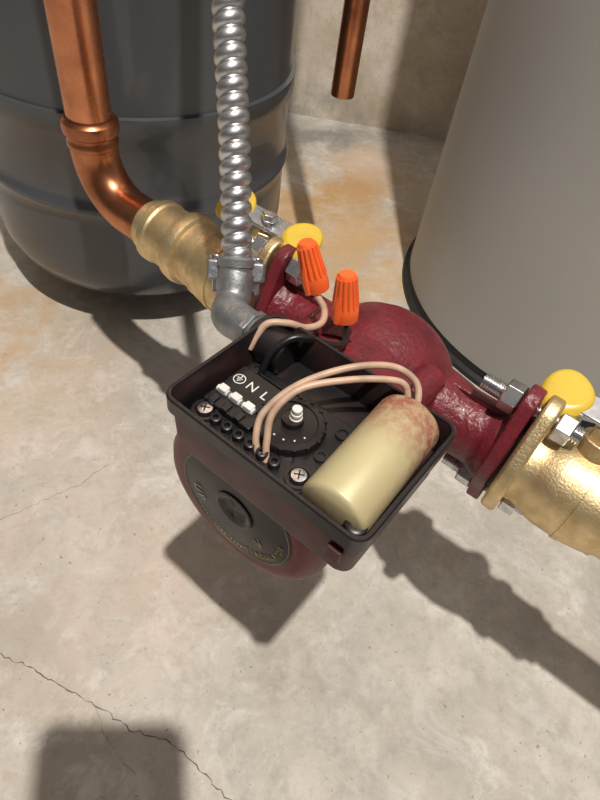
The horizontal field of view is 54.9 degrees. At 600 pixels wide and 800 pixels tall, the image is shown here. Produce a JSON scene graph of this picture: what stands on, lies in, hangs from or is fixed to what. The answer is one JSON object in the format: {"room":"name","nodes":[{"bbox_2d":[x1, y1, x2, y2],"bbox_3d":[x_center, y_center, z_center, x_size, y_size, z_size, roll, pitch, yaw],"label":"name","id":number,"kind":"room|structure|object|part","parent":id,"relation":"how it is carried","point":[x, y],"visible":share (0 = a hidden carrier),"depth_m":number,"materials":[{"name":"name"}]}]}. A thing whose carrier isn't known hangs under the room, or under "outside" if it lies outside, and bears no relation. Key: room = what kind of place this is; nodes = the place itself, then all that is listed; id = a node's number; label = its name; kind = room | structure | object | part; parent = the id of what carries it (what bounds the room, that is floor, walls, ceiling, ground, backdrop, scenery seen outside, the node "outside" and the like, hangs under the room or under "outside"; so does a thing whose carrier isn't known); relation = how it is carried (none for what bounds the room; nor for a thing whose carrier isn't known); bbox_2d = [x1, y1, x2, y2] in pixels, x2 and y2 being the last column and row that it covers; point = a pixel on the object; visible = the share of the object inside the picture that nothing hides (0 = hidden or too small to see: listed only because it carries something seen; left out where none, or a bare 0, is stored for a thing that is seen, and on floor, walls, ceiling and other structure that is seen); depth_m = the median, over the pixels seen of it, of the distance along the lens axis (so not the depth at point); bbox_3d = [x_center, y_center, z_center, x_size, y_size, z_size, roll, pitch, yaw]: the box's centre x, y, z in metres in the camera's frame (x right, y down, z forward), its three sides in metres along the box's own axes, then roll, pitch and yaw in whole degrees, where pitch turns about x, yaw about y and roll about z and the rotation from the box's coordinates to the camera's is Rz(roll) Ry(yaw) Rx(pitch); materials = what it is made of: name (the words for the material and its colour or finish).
{"room":"plant room","nodes":[
{"label":"plant room","id":0,"kind":"room"},
{"bbox_2d":[0,113,599,799],"bbox_3d":[-0.109,0.644,-0.014,5.000,0.001,3.000,10,49,0],"label":"floor","id":1,"kind":"structure","parent":0,"point":[458,658],"depth_m":0.43,"materials":[{"name":"concrete"}]},
{"bbox_2d":[0,653,231,799],"bbox_3d":[-0.122,0.208,0.361,0.231,0.001,0.098,10,49,0],"label":"main crack","id":2,"kind":"object","parent":1,"relation":"on","point":[0,653],"visible":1,"depth_m":0.37,"materials":[{"name":"grey concrete"}]},
{"bbox_2d":[0,0,297,294],"bbox_3d":[-0.089,-0.696,0.084,0.301,1.600,0.301,10,49,0],"label":"tank","id":3,"kind":"object","parent":1,"relation":"on","point":[159,54],"visible":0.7,"depth_m":0.45,"materials":[{"name":"grey metal"}]},
{"bbox_2d":[402,0,599,428],"bbox_3d":[0.412,-0.544,0.215,0.434,1.315,0.434,10,49,0],"label":"water heater","id":4,"kind":"object","parent":1,"relation":"on","point":[502,262],"visible":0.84,"depth_m":0.49,"materials":[{"name":"grey metal"}]},
{"bbox_2d":[331,0,369,99],"bbox_3d":[0.164,-0.635,0.143,0.151,1.087,0.023,8,49,-1],"label":"pipe","id":5,"kind":"object","parent":4,"relation":"attached to","point":[355,12],"visible":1,"depth_m":0.51,"materials":[{"name":"orange metal"}]},
{"bbox_2d":[287,0,487,138],"bbox_3d":[0.212,-1.248,0.073,5.000,2.400,0.001,10,49,0],"label":"wall","id":6,"kind":"structure","parent":0,"point":[415,58],"depth_m":0.90,"materials":[{"name":"paint"}]},
{"label":"pipe","id":7,"kind":"object","parent":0,"visible":0},
{"bbox_2d":[481,369,599,558],"bbox_3d":[0.150,0.053,0.276,0.118,0.090,0.062,35,53,20],"label":"valve","id":8,"kind":"object","parent":7,"relation":"attached to","point":[554,486],"visible":0.99,"depth_m":0.27,"materials":[{"name":"gold metal"}]},
{"bbox_2d":[166,235,586,579],"bbox_3d":[0.015,0.004,0.284,0.205,0.118,0.157,35,53,20],"label":"pump","id":9,"kind":"object","parent":8,"relation":"attached to","point":[344,460],"visible":0.8,"depth_m":0.24,"materials":[{"name":"red metal"}]},
{"bbox_3d":[-0.037,0.004,0.229,0.011,0.001,0.011,35,53,20],"label":"screw seat","id":10,"kind":"part","parent":9,"relation":"part of","materials":[{"name":"black plastic"}]},
{"bbox_2d":[210,412,221,425],"bbox_3d":[-0.033,0.007,0.225,0.005,0.003,0.005,35,53,20],"label":"socket","id":11,"kind":"object","parent":9,"relation":"attached to","point":[215,417],"depth_m":0.22,"materials":[{"name":"black plastic"}]},
{"bbox_3d":[-0.031,-0.004,0.232,0.004,0.004,0.004,35,53,20],"label":"terminal lever","id":12,"kind":"part","parent":9,"relation":"part of","materials":[{"name":"white plastic"}]},
{"bbox_2d":[131,192,322,310],"bbox_3d":[-0.051,-0.086,0.367,0.129,0.091,0.062,35,53,20],"label":"valve","id":13,"kind":"object","parent":9,"relation":"attached to","point":[180,242],"visible":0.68,"depth_m":0.35,"materials":[{"name":"gold metal"}]},
{"bbox_2d":[43,0,154,239],"bbox_3d":[-0.043,-0.618,-0.156,0.076,1.516,0.037,35,53,20],"label":"riser pipe","id":14,"kind":"object","parent":13,"relation":"attached to","point":[91,129],"visible":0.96,"depth_m":0.36,"materials":[{"name":"orange metal"}]},
{"bbox_3d":[-0.019,-0.101,0.335,0.006,0.015,0.010,35,53,20],"label":"stem","id":15,"kind":"part","parent":13,"relation":"part of","materials":[{"name":"metal"}]},
{"bbox_2d":[221,420,232,434],"bbox_3d":[-0.028,0.011,0.223,0.005,0.003,0.005,35,53,20],"label":"socket","id":16,"kind":"object","parent":9,"relation":"attached to","point":[226,425],"depth_m":0.22,"materials":[{"name":"black plastic"}]},
{"bbox_3d":[-0.025,-0.001,0.230,0.004,0.004,0.004,35,53,20],"label":"terminal lever","id":17,"kind":"part","parent":9,"relation":"part of","materials":[{"name":"white plastic"}]},
{"bbox_2d":[207,0,266,340],"bbox_3d":[0.003,-0.376,0.004,0.028,0.860,0.212,-4,50,-12],"label":"conduit","id":18,"kind":"object","parent":9,"relation":"attached to","point":[236,276],"visible":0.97,"depth_m":0.26,"materials":[{"name":"metal"}]},
{"bbox_2d":[232,429,244,443],"bbox_3d":[-0.024,0.014,0.221,0.005,0.003,0.005,35,53,20],"label":"socket","id":19,"kind":"object","parent":9,"relation":"attached to","point":[238,435],"depth_m":0.22,"materials":[{"name":"black plastic"}]},
{"bbox_3d":[-0.020,0.003,0.228,0.004,0.004,0.004,35,53,20],"label":"terminal lever","id":20,"kind":"part","parent":9,"relation":"part of","materials":[{"name":"white plastic"}]},
{"bbox_2d":[244,438,254,452],"bbox_3d":[-0.019,0.017,0.218,0.005,0.003,0.005,35,53,20],"label":"socket","id":21,"kind":"object","parent":9,"relation":"attached to","point":[248,446],"depth_m":0.22,"materials":[{"name":"black plastic"}]},
{"bbox_2d":[255,447,268,461],"bbox_3d":[-0.014,0.020,0.216,0.005,0.003,0.005,35,53,20],"label":"socket","id":22,"kind":"object","parent":9,"relation":"attached to","point":[260,457],"depth_m":0.21,"materials":[{"name":"black plastic"}]},
{"bbox_2d":[267,456,280,470],"bbox_3d":[-0.010,0.023,0.214,0.005,0.003,0.005,35,53,20],"label":"socket","id":23,"kind":"object","parent":9,"relation":"attached to","point":[274,462],"depth_m":0.21,"materials":[{"name":"black plastic"}]},
{"bbox_2d":[249,295,327,350],"bbox_3d":[0.001,-0.037,0.257,0.020,0.014,0.056,31,52,17],"label":"wire","id":24,"kind":"object","parent":9,"relation":"attached to","point":[266,324],"visible":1,"depth_m":0.25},
{"bbox_3d":[-0.002,0.007,0.224,0.005,0.002,0.005,22,50,11],"label":"dial stem","id":25,"kind":"part","parent":9,"relation":"part of","materials":[{"name":"white plastic"}]},
{"bbox_3d":[-0.001,0.005,0.222,0.005,0.002,0.005,22,50,11],"label":"dial stem","id":26,"kind":"part","parent":9,"relation":"part of","materials":[{"name":"white plastic"}]},
{"bbox_3d":[-0.001,0.004,0.221,0.004,0.002,0.004,-26,57,-27],"label":"dial stem","id":27,"kind":"part","parent":9,"relation":"part of","materials":[{"name":"white plastic"}]},
{"bbox_3d":[-0.001,0.029,0.213,0.011,0.001,0.011,35,53,20],"label":"screw seat","id":28,"kind":"part","parent":9,"relation":"part of","materials":[{"name":"black plastic"}]},
{"bbox_2d":[258,326,349,374],"bbox_3d":[0.007,-0.025,0.251,0.056,0.018,0.014,-34,61,-31],"label":"wire","id":29,"kind":"object","parent":9,"relation":"attached to","point":[278,346],"visible":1,"depth_m":0.24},
{"bbox_2d":[296,238,329,295],"bbox_3d":[0.006,-0.062,0.269,0.018,0.027,0.014,6,49,-3],"label":"nut","id":30,"kind":"object","parent":9,"relation":"attached to","point":[313,272],"visible":1,"depth_m":0.27,"materials":[{"name":"orange plastic"}]},
{"bbox_2d":[252,361,421,462],"bbox_3d":[0.014,0.003,0.221,0.067,0.028,0.021,-9,51,-16],"label":"wires","id":31,"kind":"object","parent":9,"relation":"attached to","point":[313,381],"visible":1,"depth_m":0.22,"materials":[{"name":"beige plastic"}]},
{"bbox_2d":[331,269,358,325],"bbox_3d":[0.022,-0.046,0.262,0.013,0.025,0.014,-1,50,-9],"label":"nut","id":32,"kind":"object","parent":9,"relation":"on","point":[345,301],"visible":1,"depth_m":0.26,"materials":[{"name":"orange plastic"}]}
]}

